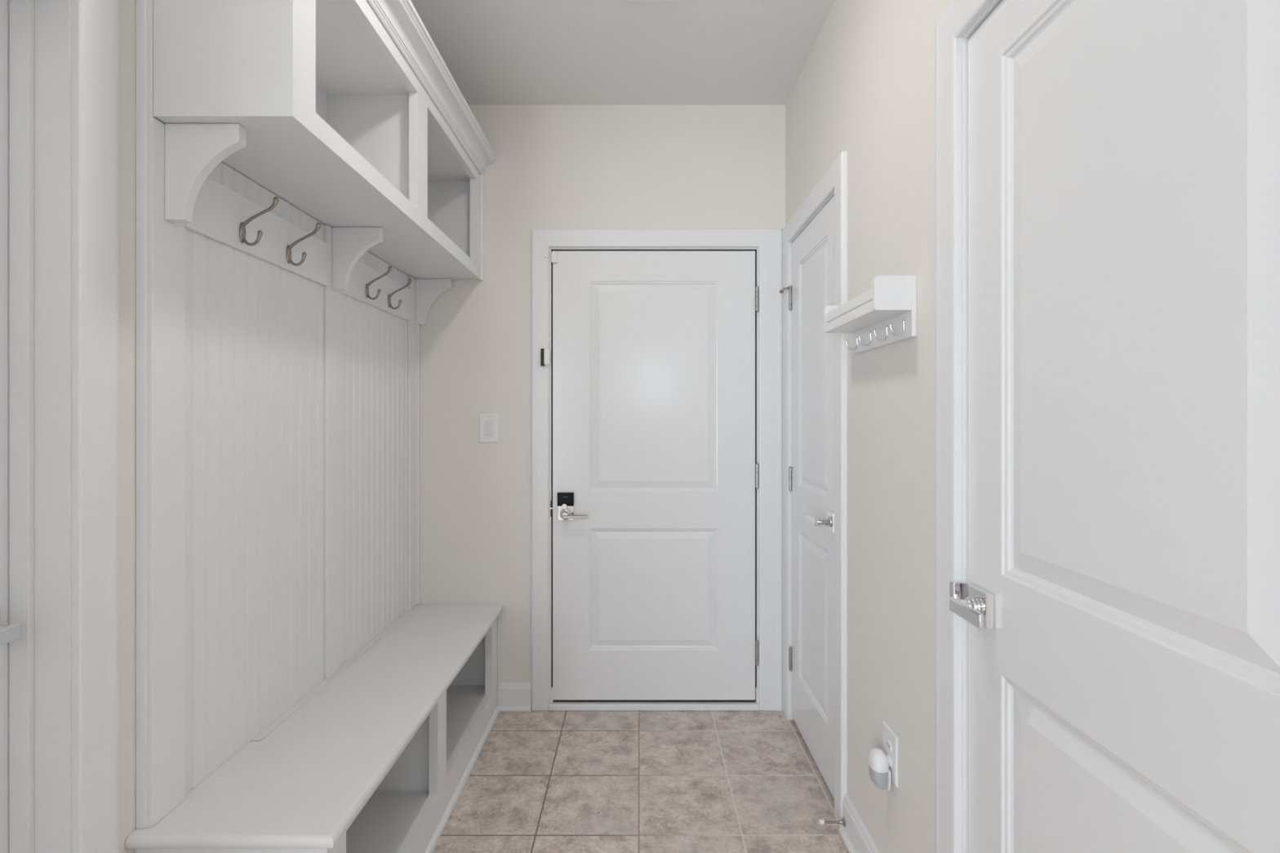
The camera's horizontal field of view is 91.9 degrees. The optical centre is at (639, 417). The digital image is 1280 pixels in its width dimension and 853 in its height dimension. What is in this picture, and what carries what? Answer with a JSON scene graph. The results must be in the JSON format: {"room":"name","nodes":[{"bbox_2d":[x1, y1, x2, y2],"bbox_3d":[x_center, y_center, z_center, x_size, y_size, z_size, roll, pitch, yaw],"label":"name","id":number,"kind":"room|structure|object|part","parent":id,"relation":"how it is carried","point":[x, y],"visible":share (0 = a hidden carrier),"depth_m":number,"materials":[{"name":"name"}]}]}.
{"room":"mudroom","nodes":[
{"label":"mudroom","id":0,"kind":"room"},
{"bbox_2d":[118,0,136,852],"bbox_3d":[-1.137,-0.048,1.245,0.215,2.725,3.090,0,0,0],"label":"wall","id":1,"kind":"structure","parent":0,"point":[126,8],"depth_m":1.24,"materials":[{"name":"paint"}]},
{"bbox_2d":[0,0,21,852],"bbox_3d":[-1.116,0.270,0.734,0.098,2.061,0.762,0,0,0],"label":"door","id":2,"kind":"structure","parent":1,"relation":"in","point":[11,633],"depth_m":1.10,"materials":[{"name":"white paint"}]},
{"bbox_3d":[-1.088,0.368,1.006,0.042,0.028,0.127,0,0,0],"label":"lever","id":3,"kind":"part","parent":2,"relation":"part of","materials":[{"name":"silver metal"}]},
{"bbox_2d":[8,0,118,852],"bbox_3d":[-1.101,0.231,0.734,0.178,2.166,0.944,0,0,0],"label":"door frame","id":4,"kind":"structure","parent":1,"relation":"attached to","point":[64,54],"depth_m":1.12,"materials":[{"name":"white paint"}]},
{"bbox_3d":[-1.021,0.231,0.734,0.018,2.166,0.944,0,0,0],"label":"casing","id":5,"kind":"part","parent":4,"relation":"part of","materials":[{"name":"white paint"}]},
{"bbox_2d":[136,0,419,829],"bbox_3d":[-1.009,-0.159,2.027,0.040,2.002,1.524,0,0,0],"label":"panelling","id":6,"kind":"object","parent":1,"relation":"attached to","point":[277,407],"visible":0.88,"depth_m":1.60,"materials":[{"name":"white paint"}]},
{"bbox_3d":[-1.020,-0.159,1.267,0.019,2.002,0.004,0,0,0],"label":"scribe moulding","id":7,"kind":"part","parent":6,"relation":"part of","materials":[{"name":"white paint"}]},
{"bbox_3d":[-1.015,-0.159,1.273,0.029,2.002,0.008,0,0,0],"label":"panel","id":8,"kind":"part","parent":6,"relation":"part of","materials":[{"name":"white paint"}]},
{"bbox_3d":[-1.006,-0.490,1.675,0.012,0.137,0.622,0,0,0],"label":"hook rail","id":9,"kind":"part","parent":6,"relation":"part of","materials":[{"name":"white paint"}]},
{"bbox_2d":[239,196,279,245],"bbox_3d":[-0.954,-0.493,1.556,0.094,0.124,0.021,0,0,0],"label":"coat hook","id":10,"kind":"object","parent":6,"relation":"attached to","point":[242,224],"visible":1,"depth_m":1.55,"materials":[{"name":"grey metal"}]},
{"bbox_3d":[-0.997,-0.465,1.556,0.005,0.053,0.021,0,0,0],"label":"plate","id":11,"kind":"part","parent":10,"relation":"part of","materials":[{"name":"grey metal"}]},
{"bbox_2d":[286,222,320,266],"bbox_3d":[-0.954,-0.493,1.762,0.094,0.124,0.021,0,0,0],"label":"coat hook","id":12,"kind":"object","parent":6,"relation":"attached to","point":[289,247],"visible":1,"depth_m":1.76,"materials":[{"name":"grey metal"}]},
{"bbox_3d":[-0.997,-0.465,1.762,0.005,0.053,0.021,0,0,0],"label":"plate","id":13,"kind":"part","parent":12,"relation":"part of","materials":[{"name":"grey metal"}]},
{"bbox_3d":[-1.006,-0.490,2.394,0.012,0.137,0.620,0,0,0],"label":"hook rail","id":14,"kind":"part","parent":6,"relation":"part of","materials":[{"name":"white paint"}]},
{"bbox_2d":[365,266,391,299],"bbox_3d":[-0.954,-0.493,2.268,0.094,0.124,0.021,0,0,0],"label":"coat hook","id":15,"kind":"object","parent":6,"relation":"attached to","point":[389,269],"visible":1,"depth_m":2.26,"materials":[{"name":"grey metal"}]},
{"bbox_3d":[-0.997,-0.465,2.268,0.005,0.053,0.021,0,0,0],"label":"plate","id":16,"kind":"part","parent":15,"relation":"part of","materials":[{"name":"grey metal"}]},
{"bbox_2d":[387,278,412,309],"bbox_3d":[-0.954,-0.493,2.470,0.094,0.124,0.021,0,0,0],"label":"coat hook","id":17,"kind":"object","parent":6,"relation":"attached to","point":[410,279],"visible":1,"depth_m":2.47,"materials":[{"name":"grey metal"}]},
{"bbox_3d":[-0.997,-0.465,2.470,0.005,0.053,0.021,0,0,0],"label":"plate","id":18,"kind":"part","parent":17,"relation":"part of","materials":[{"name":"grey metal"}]},
{"bbox_3d":[-0.999,0.212,2.783,0.019,1.258,0.012,0,0,0],"label":"scribe moulding","id":19,"kind":"part","parent":6,"relation":"part of","materials":[{"name":"white paint"}]},
{"bbox_2d":[153,0,496,324],"bbox_3d":[-0.836,-0.795,1.996,0.386,0.756,1.586,0,0,0],"label":"upper cabinet","id":20,"kind":"object","parent":1,"relation":"attached to","point":[350,113],"visible":0.99,"depth_m":1.70,"materials":[{"name":"white paint"}]},
{"bbox_3d":[-0.870,-0.887,1.282,0.259,0.535,0.018,0,0,0],"label":"panel","id":21,"kind":"part","parent":20,"relation":"part of","materials":[{"name":"white paint"}]},
{"bbox_3d":[-0.885,-0.629,2.031,0.288,0.018,1.480,0,0,0],"label":"panel","id":22,"kind":"part","parent":20,"relation":"part of","materials":[{"name":"white paint"}]},
{"bbox_3d":[-1.026,-0.848,2.031,0.005,0.419,1.480,0,0,0],"label":"panel","id":23,"kind":"part","parent":20,"relation":"part of","materials":[{"name":"white paint"}]},
{"bbox_3d":[-0.727,-0.887,2.031,0.028,0.535,1.516,0,0,0],"label":"frame","id":24,"kind":"part","parent":20,"relation":"part of","materials":[{"name":"white paint"}]},
{"bbox_3d":[-0.885,-1.066,2.031,0.288,0.018,1.480,0,0,0],"label":"panel","id":25,"kind":"part","parent":20,"relation":"part of","materials":[{"name":"white paint"}]},
{"bbox_3d":[-0.822,-1.132,1.996,0.357,0.082,1.586,0,0,0],"label":"crown moulding","id":26,"kind":"part","parent":20,"relation":"part of","materials":[{"name":"white paint"}]},
{"bbox_3d":[-0.885,-0.887,2.780,0.288,0.535,0.018,0,0,0],"label":"panel","id":27,"kind":"part","parent":20,"relation":"part of","materials":[{"name":"white paint"}]},
{"bbox_3d":[-0.776,-0.617,2.784,0.127,0.006,0.010,0,0,0],"label":"scribe moulding","id":28,"kind":"part","parent":20,"relation":"part of","materials":[{"name":"white paint"}]},
{"bbox_3d":[-0.707,-0.853,2.782,0.011,0.474,0.014,0,0,0],"label":"scribe moulding","id":29,"kind":"part","parent":20,"relation":"part of","materials":[{"name":"white paint"}]},
{"bbox_2d":[419,104,785,682],"bbox_3d":[-0.185,-0.048,2.875,2.089,2.725,0.170,0,0,0],"label":"wall","id":30,"kind":"structure","parent":0,"point":[555,166],"depth_m":2.79,"materials":[{"name":"paint"}]},
{"bbox_2d":[479,413,498,442],"bbox_3d":[-0.678,0.049,2.785,0.088,0.128,0.010,0,0,0],"label":"light switch","id":31,"kind":"object","parent":30,"relation":"attached to","point":[488,423],"visible":1,"depth_m":2.78,"materials":[{"name":"white plastic"}]},
{"bbox_2d":[497,682,531,711],"bbox_3d":[-0.560,1.255,2.777,0.148,0.118,0.026,0,0,0],"label":"baseboard","id":32,"kind":"structure","parent":30,"relation":"attached to","point":[512,696],"depth_m":2.77,"materials":[{"name":"white paint"}]},
{"bbox_3d":[-0.560,1.305,2.769,0.148,0.018,0.012,0,0,0],"label":"shoe moulding","id":33,"kind":"part","parent":32,"relation":"part of","materials":[{"name":"white paint"}]},
{"bbox_2d":[552,250,758,700],"bbox_3d":[0.072,0.262,2.778,0.926,2.023,0.106,0,0,0],"label":"door","id":34,"kind":"structure","parent":30,"relation":"in","point":[654,351],"depth_m":2.79,"materials":[{"name":"white paint"}]},
{"bbox_2d":[551,250,557,263],"bbox_3d":[-0.382,-0.720,2.780,0.026,0.054,0.014,0,0,0],"label":"sensor","id":35,"kind":"object","parent":34,"relation":"attached to","point":[553,254],"visible":1,"depth_m":2.77,"materials":[{"name":"white plastic"}]},
{"bbox_3d":[-0.331,0.429,2.781,0.072,0.066,0.012,0,0,0],"label":"lock plate","id":36,"kind":"part","parent":34,"relation":"part of","materials":[{"name":"silver metal"}]},
{"bbox_3d":[-0.287,0.440,2.733,0.112,0.015,0.016,0,0,0],"label":"lever","id":37,"kind":"part","parent":34,"relation":"part of","materials":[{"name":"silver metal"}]},
{"bbox_2d":[531,151,846,827],"bbox_3d":[0.152,0.234,2.437,1.275,2.160,0.943,0,0,0],"label":"door frame","id":38,"kind":"structure","parent":30,"relation":"attached to","point":[766,243],"depth_m":2.77,"materials":[{"name":"white paint"}]},
{"bbox_2d":[540,348,550,365],"bbox_3d":[-0.419,-0.269,2.764,0.040,0.077,0.016,0,0,0],"label":"sensor","id":39,"kind":"object","parent":38,"relation":"attached to","point":[544,353],"visible":1,"depth_m":2.76,"materials":[{"name":"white plastic"}]},
{"bbox_3d":[-0.397,0.411,2.800,0.008,0.073,0.021,0,0,0],"label":"strike plate","id":40,"kind":"part","parent":38,"relation":"part of","materials":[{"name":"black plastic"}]},
{"bbox_3d":[0.066,1.300,2.829,0.944,0.028,0.122,0,0,0],"label":"sill","id":41,"kind":"part","parent":38,"relation":"part of","materials":[{"name":"white paint"}]},
{"bbox_2d":[410,0,834,104],"bbox_3d":[-1.770,-1.435,-0.080,5.359,0.050,6.140,0,0,0],"label":"ceiling","id":42,"kind":"structure","parent":0,"point":[495,51],"depth_m":2.35,"materials":[{"name":"white paint"}]},
{"bbox_2d":[622,0,679,1],"bbox_3d":[0.039,-1.406,1.930,0.196,0.007,0.320,0,0,0],"label":"ceiling vent","id":43,"kind":"object","parent":42,"relation":"in","point":[622,0],"visible":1,"depth_m":2.08,"materials":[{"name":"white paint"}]},
{"bbox_2d":[432,710,848,852],"bbox_3d":[-1.770,1.340,-0.080,5.359,0.050,6.140,0,0,0],"label":"floor","id":44,"kind":"structure","parent":0,"point":[540,781],"depth_m":2.19,"materials":[{"name":"tile"}]},
{"bbox_2d":[124,604,503,852],"bbox_3d":[-0.821,1.078,2.013,0.417,0.472,1.550,0,0,0],"label":"storage bench","id":45,"kind":"object","parent":44,"relation":"on","point":[379,756],"visible":0.98,"depth_m":1.78,"materials":[{"name":"white paint"}]},
{"bbox_3d":[-0.847,1.092,1.271,0.364,0.444,0.018,0,0,0],"label":"panel","id":46,"kind":"part","parent":45,"relation":"part of","materials":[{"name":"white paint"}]},
{"bbox_3d":[-0.651,1.092,2.025,0.028,0.444,1.526,0,0,0],"label":"frame","id":47,"kind":"part","parent":45,"relation":"part of","materials":[{"name":"white paint"}]},
{"bbox_3d":[-0.630,1.304,2.025,0.013,0.020,1.526,0,0,0],"label":"shoe moulding","id":48,"kind":"part","parent":45,"relation":"part of","materials":[{"name":"white paint"}]},
{"bbox_3d":[-0.847,1.092,2.780,0.364,0.444,0.018,0,0,0],"label":"panel","id":49,"kind":"part","parent":45,"relation":"part of","materials":[{"name":"white paint"}]},
{"bbox_3d":[-0.632,1.083,2.783,0.009,0.423,0.012,0,0,0],"label":"scribe moulding","id":50,"kind":"part","parent":45,"relation":"part of","materials":[{"name":"white paint"}]},
{"bbox_2d":[785,0,952,852],"bbox_3d":[0.754,-0.048,-0.105,0.190,2.725,5.790,0,0,0],"label":"wall","id":51,"kind":"structure","parent":0,"point":[864,88],"depth_m":1.64,"materials":[{"name":"paint"}]},
{"bbox_2d":[779,195,834,798],"bbox_3d":[0.647,0.270,2.393,0.098,2.050,0.673,0,0,0],"label":"door","id":52,"kind":"structure","parent":51,"relation":"in","point":[811,473],"depth_m":2.34,"materials":[{"name":"white paint"}]},
{"bbox_3d":[0.619,0.357,2.171,0.042,0.028,0.137,0,0,0],"label":"lever","id":53,"kind":"part","parent":52,"relation":"part of","materials":[{"name":"silver metal"}]},
{"bbox_2d":[818,817,845,826],"bbox_3d":[0.605,1.272,1.945,0.078,0.027,0.027,0,0,0],"label":"door stop","id":54,"kind":"object","parent":51,"relation":"attached to","point":[822,822],"visible":1,"depth_m":1.94,"materials":[{"name":"grey metal"}]},
{"bbox_2d":[838,794,879,852],"bbox_3d":[0.646,1.255,1.656,0.026,0.118,0.616,0,0,0],"label":"baseboard","id":55,"kind":"structure","parent":51,"relation":"attached to","point":[855,837],"depth_m":1.86,"materials":[{"name":"white paint"}]},
{"bbox_3d":[0.638,1.305,1.656,0.012,0.018,0.616,0,0,0],"label":"shoe moulding","id":56,"kind":"part","parent":55,"relation":"part of","materials":[{"name":"white paint"}]},
{"bbox_2d":[823,275,916,353],"bbox_3d":[0.608,-0.265,1.671,0.100,0.144,0.403,0,0,0],"label":"shelf","id":57,"kind":"object","parent":51,"relation":"attached to","point":[886,313],"visible":1,"depth_m":1.55,"materials":[{"name":"white paint"}]},
{"bbox_3d":[0.602,-0.296,1.866,0.088,0.082,0.012,0,0,0],"label":"panel","id":58,"kind":"part","parent":57,"relation":"part of","materials":[{"name":"white paint"}]},
{"bbox_3d":[0.563,-0.298,1.671,0.009,0.026,0.379,0,0,0],"label":"rail","id":59,"kind":"part","parent":57,"relation":"part of","materials":[{"name":"white paint"}]},
{"bbox_3d":[0.563,-0.268,1.671,0.009,0.026,0.379,0,0,0],"label":"rail","id":60,"kind":"part","parent":57,"relation":"part of","materials":[{"name":"white paint"}]},
{"bbox_3d":[0.653,-0.265,1.671,0.012,0.144,0.403,0,0,0],"label":"panel","id":61,"kind":"part","parent":57,"relation":"part of","materials":[{"name":"white paint"}]},
{"bbox_3d":[0.602,-0.296,1.475,0.088,0.082,0.012,0,0,0],"label":"panel","id":62,"kind":"part","parent":57,"relation":"part of","materials":[{"name":"white paint"}]},
{"bbox_2d":[883,720,897,787],"bbox_3d":[0.654,0.878,1.617,0.009,0.128,0.088,0,0,0],"label":"electrical outlet","id":63,"kind":"object","parent":51,"relation":"attached to","point":[890,738],"visible":0.86,"depth_m":1.60,"materials":[{"name":"white plastic"}]},
{"bbox_2d":[868,747,890,791],"bbox_3d":[0.626,0.917,1.617,0.047,0.098,0.061,0,0,0],"label":"night light","id":64,"kind":"object","parent":63,"relation":"attached to","point":[879,771],"visible":1,"depth_m":1.59,"materials":[{"name":"white plastic"}]},
{"bbox_2d":[885,739,891,752],"bbox_3d":[0.652,0.859,1.617,0.004,0.027,0.033,0,0,0],"label":"receptacle","id":65,"kind":"object","parent":63,"relation":"attached to","point":[888,742],"depth_m":1.61,"materials":[{"name":"grey plastic"}]},
{"bbox_2d":[935,0,1002,852],"bbox_3d":[0.713,0.228,0.877,0.153,2.172,0.940,0,0,0],"label":"door frame","id":66,"kind":"structure","parent":51,"relation":"attached to","point":[961,19],"depth_m":1.27,"materials":[{"name":"white paint"}]},
{"bbox_3d":[0.649,0.360,1.260,0.030,0.046,0.007,0,0,24],"label":"strike plate","id":67,"kind":"part","parent":66,"relation":"part of","materials":[{"name":"silver metal"}]},
{"bbox_2d":[949,0,1279,852],"bbox_3d":[0.653,0.268,0.877,0.098,2.070,0.758,0,0,0],"label":"door","id":68,"kind":"structure","parent":51,"relation":"in","point":[1121,609],"depth_m":0.85,"materials":[{"name":"white paint"}]},
{"bbox_3d":[0.625,0.364,1.155,0.042,0.028,0.107,0,0,0],"label":"lever","id":69,"kind":"part","parent":68,"relation":"part of","materials":[{"name":"silver metal"}]}
]}

